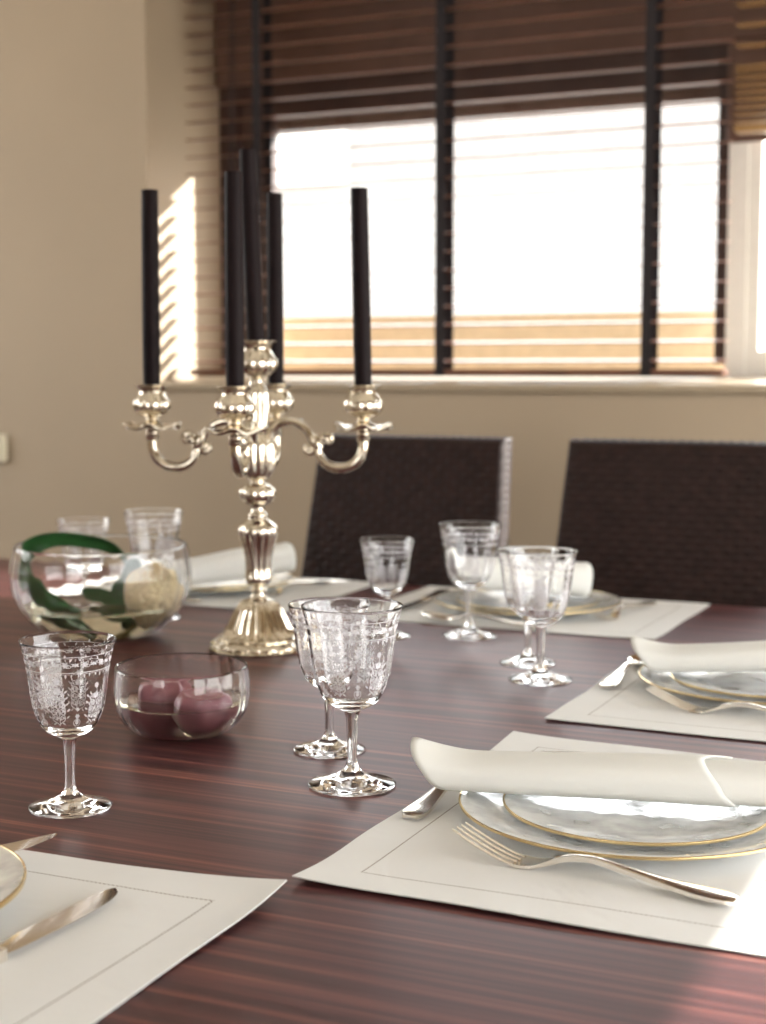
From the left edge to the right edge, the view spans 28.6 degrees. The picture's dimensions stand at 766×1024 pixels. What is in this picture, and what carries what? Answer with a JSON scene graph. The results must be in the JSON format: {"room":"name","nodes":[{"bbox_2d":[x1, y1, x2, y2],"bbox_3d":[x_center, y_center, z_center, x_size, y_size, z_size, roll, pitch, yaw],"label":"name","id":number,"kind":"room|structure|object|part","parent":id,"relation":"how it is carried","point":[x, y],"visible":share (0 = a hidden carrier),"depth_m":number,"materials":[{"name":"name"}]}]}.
{"room":"dining room","nodes":[
{"label":"dining room","id":0,"kind":"room"},
{"bbox_2d":[0,0,765,577],"bbox_3d":[-0.065,-0.544,3.742,5.950,2.650,0.420,2,6,24],"label":"wall","id":1,"kind":"structure","parent":0,"point":[94,98],"depth_m":3.81,"materials":[{"name":"paint"}]},
{"bbox_2d":[0,434,7,461],"bbox_3d":[-1.034,-0.170,3.979,0.084,0.072,0.019,2,6,24],"label":"wall switch","id":2,"kind":"object","parent":1,"relation":"attached to","point":[3,438],"visible":1,"depth_m":3.96,"materials":[{"name":"beige plastic"}]},
{"bbox_2d":[184,0,735,376],"bbox_3d":[0.132,-0.961,3.539,1.373,1.277,0.073,2,6,24],"label":"blind","id":3,"kind":"object","parent":1,"relation":"attached to","point":[445,28],"visible":0.83,"depth_m":3.53,"materials":[{"name":"brown wood"}]},
{"bbox_3d":[-0.382,-1.105,3.728,0.030,0.950,0.003,2,6,24],"label":"pull cord","id":4,"kind":"part","parent":3,"relation":"part of","materials":[{"name":"fabric"}]},
{"bbox_3d":[0.135,-0.335,3.604,1.373,0.016,0.052,2,6,24],"label":"rail","id":5,"kind":"part","parent":3,"relation":"part of","materials":[{"name":"brown wood"}]},
{"bbox_2d":[160,376,765,394],"bbox_3d":[0.519,-0.298,3.490,2.240,0.039,0.435,2,6,24],"label":"windowsill","id":6,"kind":"structure","parent":1,"relation":"attached to","point":[403,384],"depth_m":3.43,"materials":[{"name":"paint"}]},
{"bbox_2d":[219,43,728,376],"bbox_3d":[0.195,-0.727,3.794,1.365,0.775,0.060,2,6,24],"label":"window","id":7,"kind":"structure","parent":1,"relation":"in","point":[708,52],"depth_m":3.70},
{"bbox_2d":[278,86,719,131],"bbox_3d":[0.246,-1.100,3.793,1.390,0.197,0.015,2,6,24],"label":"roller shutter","id":8,"kind":"object","parent":7,"relation":"attached to","point":[710,92],"visible":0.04,"depth_m":3.77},
{"bbox_2d":[215,0,765,142],"bbox_3d":[0.570,-1.225,3.511,2.227,0.740,0.014,2,6,24],"label":"blind","id":9,"kind":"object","parent":1,"relation":"attached to","point":[727,30],"depth_m":3.66,"materials":[{"name":"brown wood"}]},
{"bbox_2d":[284,311,724,368],"bbox_3d":[0.561,-0.373,3.866,4.800,0.285,0.285,2,6,24],"label":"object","id":10,"kind":"structure","parent":1,"relation":"attached to","point":[666,331],"depth_m":4.02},
{"bbox_2d":[724,142,749,376],"bbox_3d":[0.834,-0.702,3.498,0.045,0.770,0.070,2,6,24],"label":"trim","id":11,"kind":"structure","parent":1,"relation":"attached to","point":[739,153],"depth_m":3.48,"materials":[{"name":"white paint"}]},
{"bbox_2d":[734,1,765,134],"bbox_3d":[1.133,-1.182,3.067,0.802,0.749,0.059,2,6,24],"label":"blind","id":12,"kind":"object","parent":1,"relation":"attached to","point":[759,126],"visible":1,"depth_m":3.23,"materials":[{"name":"brown wood"}]},
{"bbox_3d":[1.133,-0.817,3.102,0.802,0.015,0.052,2,6,24],"label":"rail","id":13,"kind":"part","parent":12,"relation":"part of","materials":[{"name":"brown wood"}]},
{"bbox_2d":[745,141,765,376],"bbox_3d":[1.234,-0.685,3.322,0.830,0.770,0.060,2,6,24],"label":"window","id":14,"kind":"structure","parent":1,"relation":"in","point":[755,357],"depth_m":3.48,"materials":[{"name":"white paint"}]},
{"bbox_2d":[763,310,765,350],"bbox_3d":[1.863,-0.327,3.388,2.033,0.285,0.080,2,6,24],"label":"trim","id":15,"kind":"structure","parent":1,"relation":"attached to","point":[764,330],"depth_m":3.75,"materials":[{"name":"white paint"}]},
{"bbox_3d":[-1.433,1.108,0.882,6.350,0.100,7.020,2,6,24],"label":"floor","id":16,"kind":"structure","parent":0,"visible":0},
{"bbox_2d":[0,559,765,1023],"bbox_3d":[-0.350,0.591,1.828,2.040,0.750,2.000,2,6,24],"label":"dining table","id":17,"kind":"object","parent":16,"relation":"on","point":[239,801],"visible":0.33,"depth_m":1.26,"materials":[{"name":"brown wood"}]},
{"bbox_2d":[18,630,115,818],"bbox_3d":[-0.277,0.186,1.323,0.084,0.151,0.084,0,5,-5],"label":"wine glass","id":18,"kind":"object","parent":17,"relation":"on","point":[67,672],"visible":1,"depth_m":1.30,"materials":[{"name":"clear glass"}]},
{"bbox_2d":[18,630,115,739],"bbox_3d":[-0.277,0.155,1.320,0.084,0.089,0.084,0,5,4],"label":"bowl","id":19,"kind":"object","parent":18,"relation":"on","point":[67,672],"depth_m":1.29,"materials":[{"name":"clear glass"}]},
{"bbox_3d":[-0.277,0.224,1.327,0.017,0.050,0.016,0,5,4],"label":"stem","id":20,"kind":"part","parent":18,"relation":"part of","materials":[{"name":"clear glass"}]},
{"bbox_2d":[56,517,110,534],"bbox_3d":[-0.472,0.087,2.371,0.084,0.151,0.084,3,6,26],"label":"wine glass","id":21,"kind":"object","parent":17,"relation":"on","point":[82,525],"visible":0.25,"depth_m":2.34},
{"bbox_2d":[8,535,191,641],"bbox_3d":[-0.409,0.114,2.180,0.262,0.135,0.262,-1,6,-14],"label":"glass bowl","id":22,"kind":"object","parent":17,"relation":"on","point":[131,594],"visible":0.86,"depth_m":2.08,"materials":[{"name":"clear glass"}]},
{"bbox_2d":[21,532,123,553],"bbox_3d":[-0.436,0.096,2.168,0.171,0.134,0.081,-2,6,-20],"label":"leaf","id":23,"kind":"object","parent":22,"relation":"in","point":[40,543],"visible":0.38,"depth_m":2.19,"materials":[{"name":"green plant"}]},
{"bbox_2d":[0,850,286,1023],"bbox_3d":[-0.374,0.282,1.045,0.502,0.012,0.366,2,6,24],"label":"placemat","id":24,"kind":"object","parent":17,"relation":"on","point":[83,970],"visible":0.96,"depth_m":1.04,"materials":[{"name":"fabric"}]},
{"bbox_2d":[0,844,26,908],"bbox_3d":[-0.385,0.271,1.055,0.261,0.017,0.261,0,5,-1],"label":"dinner plate","id":25,"kind":"object","parent":24,"relation":"on","point":[6,854],"visible":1,"depth_m":1.08,"materials":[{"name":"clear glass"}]},
{"bbox_2d":[3,833,56,851],"bbox_3d":[-0.326,0.258,1.099,0.023,0.010,0.214,5,6,42],"label":"knife","id":26,"kind":"object","parent":24,"relation":"on","point":[19,845],"visible":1,"depth_m":1.15,"materials":[{"name":"silver metal"}]},
{"bbox_2d":[0,888,117,963],"bbox_3d":[-0.245,0.286,0.997,0.023,0.010,0.230,3,6,26],"label":"table knife","id":27,"kind":"object","parent":24,"relation":"on","point":[71,914],"visible":1,"depth_m":1.03,"materials":[{"name":"silver metal"}]},
{"bbox_3d":[-0.274,0.292,0.938,0.023,0.010,0.098,3,6,26],"label":"handle","id":28,"kind":"part","parent":27,"relation":"part of","materials":[{"name":"silver metal"}]},
{"bbox_2d":[123,508,182,619],"bbox_3d":[-0.357,0.082,2.340,0.093,0.168,0.093,1,6,14],"label":"wine glass","id":29,"kind":"object","parent":17,"relation":"on","point":[165,522],"visible":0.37,"depth_m":2.30,"materials":[{"name":"clear glass"}]},
{"bbox_2d":[123,508,182,538],"bbox_3d":[-0.357,0.047,2.337,0.093,0.098,0.093,-3,6,-25],"label":"bowl","id":30,"kind":"object","parent":29,"relation":"on","point":[165,522],"depth_m":2.30,"materials":[{"name":"clear glass"}]},
{"bbox_2d":[112,653,249,740],"bbox_3d":[-0.214,0.199,1.596,0.145,0.074,0.145,-2,6,-18],"label":"glass bowl","id":31,"kind":"object","parent":17,"relation":"on","point":[199,696],"visible":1,"depth_m":1.54,"materials":[{"name":"clear glass"}]},
{"bbox_2d":[122,340,393,657],"bbox_3d":[-0.173,-0.022,2.067,0.296,0.426,0.289,-4,7,-39],"label":"candelabra","id":32,"kind":"object","parent":17,"relation":"on","point":[258,626],"visible":0.98,"depth_m":2.05,"materials":[{"name":"silver metal"}]},
{"bbox_2d":[141,189,159,384],"bbox_3d":[-0.319,-0.296,2.057,0.024,0.289,0.024,-4,6,-33],"label":"taper candle","id":33,"kind":"object","parent":32,"relation":"on","point":[150,288],"visible":0.94,"depth_m":2.05,"materials":[{"name":"wax"}]},
{"bbox_2d":[133,385,170,420],"bbox_3d":[-0.319,-0.151,2.071,0.052,0.049,0.051,2,6,24],"label":"candle cup","id":34,"kind":"object","parent":32,"relation":"on","point":[151,402],"depth_m":2.05,"materials":[{"name":"silver metal"}]},
{"bbox_3d":[-0.255,-0.093,2.070,0.149,0.077,0.019,1,5,5],"label":"arm","id":35,"kind":"part","parent":32,"relation":"part of","materials":[{"name":"silver metal"}]},
{"bbox_2d":[224,171,243,385],"bbox_3d":[-0.188,-0.282,1.896,0.024,0.292,0.024,-5,7,-41],"label":"taper candle","id":36,"kind":"object","parent":32,"relation":"on","point":[233,180],"visible":0.87,"depth_m":1.89,"materials":[{"name":"wax"}]},
{"bbox_2d":[215,386,255,424],"bbox_3d":[-0.188,-0.136,1.910,0.052,0.049,0.051,2,6,24],"label":"candle cup","id":37,"kind":"object","parent":32,"relation":"on","point":[234,405],"depth_m":1.89,"materials":[{"name":"silver metal"}]},
{"bbox_3d":[-0.182,-0.085,1.979,0.019,0.077,0.149,1,5,5],"label":"arm","id":38,"kind":"part","parent":32,"relation":"part of","materials":[{"name":"silver metal"}]},
{"bbox_2d":[239,149,263,340],"bbox_3d":[-0.178,-0.348,2.036,0.032,0.284,0.024,0,5,3],"label":"taper candle","id":39,"kind":"object","parent":32,"relation":"on","point":[254,314],"visible":0.79,"depth_m":2.03,"materials":[{"name":"wax"}]},
{"bbox_3d":[-0.173,-0.032,2.066,0.056,0.296,0.054,2,6,24],"label":"stem","id":40,"kind":"part","parent":32,"relation":"part of","materials":[{"name":"silver metal"}]},
{"bbox_2d":[244,340,277,380],"bbox_3d":[-0.173,-0.206,2.050,0.059,0.055,0.057,2,6,24],"label":"candle cup","id":41,"kind":"object","parent":32,"relation":"on","point":[260,362],"depth_m":2.03,"materials":[{"name":"silver metal"}]},
{"bbox_2d":[266,192,283,383],"bbox_3d":[-0.157,-0.313,2.187,0.024,0.299,0.024,-5,7,-44],"label":"taper candle","id":42,"kind":"object","parent":32,"relation":"on","point":[275,318],"visible":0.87,"depth_m":2.17,"materials":[{"name":"wax"}]},
{"bbox_3d":[-0.163,-0.100,2.142,0.019,0.077,0.149,1,5,5],"label":"arm","id":43,"kind":"part","parent":32,"relation":"part of","materials":[{"name":"silver metal"}]},
{"bbox_2d":[265,384,293,417],"bbox_3d":[-0.157,-0.163,2.201,0.052,0.049,0.051,2,6,24],"label":"candle cup","id":44,"kind":"object","parent":32,"relation":"on","point":[280,402],"depth_m":2.18,"materials":[{"name":"silver metal"}]},
{"bbox_3d":[-0.090,-0.092,2.053,0.142,0.077,0.059,2,6,24],"label":"arm","id":45,"kind":"part","parent":32,"relation":"part of","materials":[{"name":"silver metal"}]},
{"bbox_2d":[351,187,371,384],"bbox_3d":[-0.029,-0.292,2.026,0.028,0.288,0.024,0,5,5],"label":"taper candle","id":46,"kind":"object","parent":32,"relation":"on","point":[362,357],"visible":0.95,"depth_m":2.02,"materials":[{"name":"wax"}]},
{"bbox_2d":[344,385,382,420],"bbox_3d":[-0.026,-0.148,2.040,0.052,0.049,0.051,2,6,24],"label":"candle cup","id":47,"kind":"object","parent":32,"relation":"on","point":[363,403],"depth_m":2.02,"materials":[{"name":"silver metal"}]},
{"bbox_2d":[183,578,369,611],"bbox_3d":[-0.306,0.134,2.656,0.502,0.004,0.366,2,6,24],"label":"placemat","id":48,"kind":"object","parent":17,"relation":"on","point":[336,588],"visible":0.22,"depth_m":2.59,"materials":[{"name":"fabric"}]},
{"bbox_2d":[185,597,201,601],"bbox_3d":[-0.393,0.138,2.519,0.199,0.016,0.037,2,6,24],"label":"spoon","id":49,"kind":"object","parent":48,"relation":"on","point":[188,599],"visible":0.21,"depth_m":2.48,"materials":[{"name":"silver metal"}]},
{"bbox_2d":[188,572,293,593],"bbox_3d":[-0.308,0.124,2.670,0.301,0.016,0.301,2,6,20],"label":"charger plate","id":50,"kind":"object","parent":48,"relation":"on","point":[284,577],"visible":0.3,"depth_m":2.61,"materials":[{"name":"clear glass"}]},
{"bbox_2d":[190,575,274,588],"bbox_3d":[-0.308,0.122,2.671,0.229,0.011,0.229,-1,6,-15],"label":"dinner plate","id":51,"kind":"object","parent":50,"relation":"on","point":[241,582],"visible":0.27,"depth_m":2.62,"materials":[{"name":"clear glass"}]},
{"bbox_2d":[191,542,295,585],"bbox_3d":[-0.272,0.091,2.571,0.248,0.064,0.067,-3,6,-28],"label":"napkin","id":52,"kind":"object","parent":50,"relation":"on","point":[229,565],"visible":0.63,"depth_m":2.55,"materials":[{"name":"fabric"}]},
{"bbox_2d":[246,580,330,595],"bbox_3d":[-0.160,0.128,2.612,0.025,0.023,0.229,3,6,32],"label":"fork","id":53,"kind":"object","parent":48,"relation":"on","point":[278,591],"visible":0.71,"depth_m":2.60,"materials":[{"name":"silver metal"}]},
{"bbox_3d":[-0.137,0.125,2.648,0.022,0.014,0.143,3,6,32],"label":"handle","id":54,"kind":"part","parent":53,"relation":"part of","materials":[{"name":"silver metal"}]},
{"bbox_2d":[287,597,364,758],"bbox_3d":[-0.055,0.167,1.523,0.084,0.151,0.084,-3,6,-32],"label":"wine glass","id":55,"kind":"object","parent":17,"relation":"on","point":[329,746],"visible":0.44,"depth_m":1.51,"materials":[{"name":"clear glass"}]},
{"bbox_2d":[287,597,333,687],"bbox_3d":[-0.055,0.136,1.520,0.084,0.089,0.084,-1,6,-15],"label":"bowl","id":56,"kind":"object","parent":55,"relation":"on","point":[299,625],"depth_m":1.50,"materials":[{"name":"clear glass"}]},
{"bbox_3d":[-0.055,0.205,1.527,0.017,0.050,0.016,-1,6,-15],"label":"stem","id":57,"kind":"part","parent":55,"relation":"part of","materials":[{"name":"clear glass"}]},
{"bbox_2d":[301,597,402,796],"bbox_3d":[-0.029,0.170,1.394,0.094,0.170,0.094,5,7,44],"label":"wine glass","id":58,"kind":"object","parent":17,"relation":"on","point":[351,640],"visible":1,"depth_m":1.36,"materials":[{"name":"clear glass"}]},
{"bbox_3d":[-0.029,0.213,1.398,0.019,0.056,0.018,2,6,19],"label":"stem","id":59,"kind":"part","parent":58,"relation":"part of","materials":[{"name":"clear glass"}]},
{"bbox_2d":[301,597,402,711],"bbox_3d":[-0.029,0.135,1.390,0.094,0.100,0.094,2,6,19],"label":"bowl","id":60,"kind":"object","parent":58,"relation":"on","point":[351,640],"depth_m":1.36,"materials":[{"name":"clear glass"}]},
{"bbox_2d":[360,536,413,639],"bbox_3d":[0.006,0.110,2.177,0.079,0.143,0.079,-1,5,-6],"label":"wine glass","id":61,"kind":"object","parent":17,"relation":"on","point":[386,558],"visible":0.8,"depth_m":2.15,"materials":[{"name":"clear glass"}]},
{"bbox_2d":[360,536,413,596],"bbox_3d":[0.006,0.080,2.174,0.079,0.084,0.079,1,6,14],"label":"bowl","id":62,"kind":"object","parent":61,"relation":"on","point":[386,558],"depth_m":2.15,"materials":[{"name":"clear glass"}]},
{"bbox_2d":[439,521,501,640],"bbox_3d":[0.126,0.099,2.176,0.091,0.164,0.091,-2,6,-22],"label":"wine glass","id":63,"kind":"object","parent":17,"relation":"on","point":[469,547],"visible":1,"depth_m":2.15,"materials":[{"name":"clear glass"}]},
{"bbox_3d":[0.126,0.140,2.180,0.018,0.054,0.017,-1,5,-8],"label":"stem","id":64,"kind":"part","parent":63,"relation":"part of","materials":[{"name":"clear glass"}]},
{"bbox_2d":[439,521,501,590],"bbox_3d":[0.126,0.065,2.173,0.091,0.096,0.091,-1,5,-8],"label":"bowl","id":65,"kind":"object","parent":63,"relation":"on","point":[469,547],"depth_m":2.14,"materials":[{"name":"clear glass"}]},
{"bbox_2d":[497,546,554,668],"bbox_3d":[0.191,0.125,1.973,0.087,0.151,0.087,2,6,24],"label":"wine glass","id":66,"kind":"object","parent":17,"relation":"on","point":[527,659],"visible":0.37,"depth_m":1.96,"materials":[{"name":"clear glass"}]},
{"bbox_2d":[497,546,522,614],"bbox_3d":[0.191,0.094,1.970,0.084,0.089,0.084,2,6,24],"label":"bowl","id":67,"kind":"object","parent":66,"relation":"on","point":[506,580],"depth_m":1.95,"materials":[{"name":"clear glass"}]},
{"bbox_3d":[0.191,0.163,1.977,0.017,0.050,0.016,2,6,24],"label":"stem","id":68,"kind":"part","parent":66,"relation":"part of","materials":[{"name":"clear glass"}]},
{"bbox_2d":[292,731,765,956],"bbox_3d":[0.201,0.263,1.285,0.366,0.006,0.502,2,6,24],"label":"placemat","id":69,"kind":"object","parent":17,"relation":"on","point":[424,858],"visible":0.5,"depth_m":1.14,"materials":[{"name":"fabric"}]},
{"bbox_2d":[402,787,446,818],"bbox_3d":[0.064,0.247,1.370,0.037,0.016,0.199,2,6,24],"label":"knife","id":70,"kind":"object","parent":69,"relation":"on","point":[427,803],"visible":0.27,"depth_m":1.30,"materials":[{"name":"silver metal"}]},
{"bbox_2d":[452,822,739,905],"bbox_3d":[0.157,0.268,1.139,0.229,0.023,0.025,3,6,32],"label":"fork","id":71,"kind":"object","parent":69,"relation":"on","point":[696,891],"visible":1,"depth_m":1.13,"materials":[{"name":"silver metal"}]},
{"bbox_3d":[0.194,0.270,1.116,0.143,0.014,0.022,3,6,32],"label":"handle","id":72,"kind":"part","parent":71,"relation":"part of","materials":[{"name":"silver metal"}]},
{"bbox_2d":[458,791,765,860],"bbox_3d":[0.216,0.256,1.287,0.301,0.016,0.301,3,6,29],"label":"charger plate","id":73,"kind":"object","parent":69,"relation":"on","point":[489,805],"visible":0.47,"depth_m":1.21,"materials":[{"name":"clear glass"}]},
{"bbox_2d":[502,794,765,845],"bbox_3d":[0.217,0.253,1.286,0.229,0.011,0.229,-1,6,-12],"label":"dinner plate","id":74,"kind":"object","parent":73,"relation":"on","point":[612,827],"visible":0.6,"depth_m":1.25,"materials":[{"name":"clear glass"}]},
{"bbox_2d":[410,737,765,807],"bbox_3d":[0.192,0.224,1.295,0.341,0.043,0.066,1,6,12],"label":"napkin","id":75,"kind":"object","parent":74,"relation":"on","point":[651,777],"visible":1,"depth_m":1.28,"materials":[{"name":"fabric"}]},
{"bbox_2d":[505,546,577,686],"bbox_3d":[0.197,0.129,1.867,0.091,0.163,0.091,4,7,37],"label":"wine glass","id":76,"kind":"object","parent":17,"relation":"on","point":[540,576],"visible":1,"depth_m":1.84,"materials":[{"name":"clear glass"}]},
{"bbox_3d":[0.197,0.170,1.871,0.018,0.054,0.017,1,5,9],"label":"stem","id":77,"kind":"part","parent":76,"relation":"part of","materials":[{"name":"clear glass"}]},
{"bbox_2d":[505,546,577,627],"bbox_3d":[0.197,0.095,1.864,0.091,0.096,0.091,1,5,9],"label":"bowl","id":78,"kind":"object","parent":76,"relation":"on","point":[540,576],"depth_m":1.83,"materials":[{"name":"clear glass"}]},
{"bbox_2d":[391,586,709,639],"bbox_3d":[0.235,0.158,2.411,0.502,0.003,0.366,2,6,24],"label":"placemat","id":79,"kind":"object","parent":17,"relation":"on","point":[651,622],"visible":0.48,"depth_m":2.33,"materials":[{"name":"fabric"}]},
{"bbox_2d":[401,589,451,610],"bbox_3d":[0.064,0.146,2.474,0.023,0.010,0.230,2,6,22],"label":"table knife","id":80,"kind":"object","parent":79,"relation":"on","point":[430,597],"visible":0.71,"depth_m":2.49,"materials":[{"name":"silver metal"}]},
{"bbox_3d":[0.045,0.151,2.429,0.019,0.002,0.132,2,6,22],"label":"blade","id":81,"kind":"part","parent":80,"relation":"part of","materials":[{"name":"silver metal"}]},
{"bbox_3d":[0.090,0.141,2.534,0.023,0.010,0.098,2,6,22],"label":"handle","id":82,"kind":"part","parent":80,"relation":"part of","materials":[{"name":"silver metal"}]},
{"bbox_2d":[420,611,534,626],"bbox_3d":[0.149,0.161,2.273,0.199,0.016,0.037,2,6,24],"label":"spoon","id":83,"kind":"object","parent":79,"relation":"on","point":[432,615],"visible":0.77,"depth_m":2.28,"materials":[{"name":"silver metal"}]},
{"bbox_2d":[420,611,460,620],"bbox_3d":[0.089,0.161,2.300,0.067,0.011,0.037,2,6,24],"label":"spoon bowl","id":84,"kind":"object","parent":83,"relation":"on","point":[432,615],"depth_m":2.31,"materials":[{"name":"silver metal"}]},
{"bbox_3d":[0.178,0.162,2.260,0.135,0.014,0.021,2,6,24],"label":"handle","id":85,"kind":"part","parent":83,"relation":"part of","materials":[{"name":"silver metal"}]},
{"bbox_2d":[434,589,621,616],"bbox_3d":[0.233,0.148,2.424,0.301,0.016,0.301,2,6,20],"label":"charger plate","id":86,"kind":"object","parent":79,"relation":"on","point":[447,601],"visible":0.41,"depth_m":2.39,"materials":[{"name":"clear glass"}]},
{"bbox_2d":[457,590,598,610],"bbox_3d":[0.234,0.145,2.426,0.229,0.011,0.229,-1,6,-15],"label":"dinner plate","id":87,"kind":"object","parent":86,"relation":"on","point":[497,601],"visible":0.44,"depth_m":2.43,"materials":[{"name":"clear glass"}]},
{"bbox_2d":[478,558,592,596],"bbox_3d":[0.214,0.094,2.409,0.243,0.094,0.072,-1,6,-14],"label":"napkin","id":88,"kind":"object","parent":87,"relation":"on","point":[582,578],"visible":0.15,"depth_m":2.40,"materials":[{"name":"fabric"}]},
{"bbox_2d":[588,601,656,619],"bbox_3d":[0.381,0.151,2.366,0.025,0.023,0.229,3,6,32],"label":"fork","id":89,"kind":"object","parent":79,"relation":"on","point":[615,615],"visible":1,"depth_m":2.34,"materials":[{"name":"silver metal"}]},
{"bbox_3d":[0.404,0.148,2.402,0.022,0.014,0.143,3,6,32],"label":"handle","id":90,"kind":"part","parent":89,"relation":"part of","materials":[{"name":"silver metal"}]},
{"bbox_2d":[545,665,765,741],"bbox_3d":[0.447,0.214,1.809,0.366,0.004,0.502,2,6,24],"label":"placemat","id":91,"kind":"object","parent":17,"relation":"on","point":[629,704],"visible":0.47,"depth_m":1.68,"materials":[{"name":"fabric"}]},
{"bbox_2d":[600,654,644,688],"bbox_3d":[0.309,0.197,1.894,0.037,0.016,0.199,2,6,24],"label":"spoon","id":92,"kind":"object","parent":91,"relation":"on","point":[614,680],"visible":0.72,"depth_m":1.86,"materials":[{"name":"silver metal"}]},
{"bbox_3d":[0.296,0.199,1.865,0.021,0.014,0.135,2,6,24],"label":"handle","id":93,"kind":"part","parent":92,"relation":"part of","materials":[{"name":"silver metal"}]},
{"bbox_2d":[627,654,644,665],"bbox_3d":[0.337,0.194,1.954,0.037,0.011,0.067,2,6,24],"label":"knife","id":94,"kind":"object","parent":92,"relation":"on","point":[637,661],"depth_m":1.96,"materials":[{"name":"silver metal"}]},
{"bbox_2d":[638,665,765,704],"bbox_3d":[0.461,0.206,1.811,0.301,0.016,0.301,3,6,29],"label":"charger plate","id":95,"kind":"object","parent":91,"relation":"on","point":[663,681],"visible":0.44,"depth_m":1.78,"materials":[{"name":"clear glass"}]},
{"bbox_2d":[670,672,765,697],"bbox_3d":[0.463,0.204,1.810,0.229,0.011,0.229,-1,6,-15],"label":"dinner plate","id":96,"kind":"object","parent":95,"relation":"on","point":[735,682],"visible":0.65,"depth_m":1.80,"materials":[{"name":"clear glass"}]},
{"bbox_2d":[630,636,765,671],"bbox_3d":[0.467,0.169,1.787,0.342,0.054,0.061,2,6,16],"label":"napkin","id":97,"kind":"object","parent":96,"relation":"on","point":[748,656],"visible":1,"depth_m":1.79,"materials":[{"name":"fabric"}]},
{"bbox_2d":[646,685,765,713],"bbox_3d":[0.403,0.218,1.663,0.229,0.023,0.025,3,6,32],"label":"fork","id":98,"kind":"object","parent":91,"relation":"on","point":[681,704],"visible":1,"depth_m":1.69,"materials":[{"name":"silver metal"}]},
{"bbox_3d":[0.439,0.221,1.640,0.143,0.014,0.022,3,6,32],"label":"handle","id":99,"kind":"part","parent":98,"relation":"part of","materials":[{"name":"silver metal"}]},
{"bbox_2d":[301,433,511,587],"bbox_3d":[-0.041,0.368,2.816,0.467,1.008,0.545,3,6,25],"label":"woven chair","id":100,"kind":"object","parent":16,"relation":"on","point":[404,485],"visible":0.23,"depth_m":2.94,"materials":[{"name":"wicker"}]},
{"bbox_2d":[556,438,765,607],"bbox_3d":[0.442,0.389,2.597,0.467,1.008,0.545,2,6,24],"label":"woven chair","id":101,"kind":"object","parent":16,"relation":"on","point":[657,520],"visible":0.23,"depth_m":2.72,"materials":[{"name":"wicker"}]},
{"label":"outside","id":102,"kind":"structure","parent":0,"visible":0},
{"bbox_3d":[2.073,3.739,4.924,60.000,0.100,70.000,2,6,24],"label":"ground","id":103,"kind":"structure","parent":102,"visible":0},
{"bbox_2d":[278,100,765,317],"bbox_3d":[0.598,0.351,9.829,18.000,5.720,0.356,2,6,24],"label":"sky","id":104,"kind":"structure","parent":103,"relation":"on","point":[709,112],"depth_m":9.39,"materials":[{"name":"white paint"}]}
]}

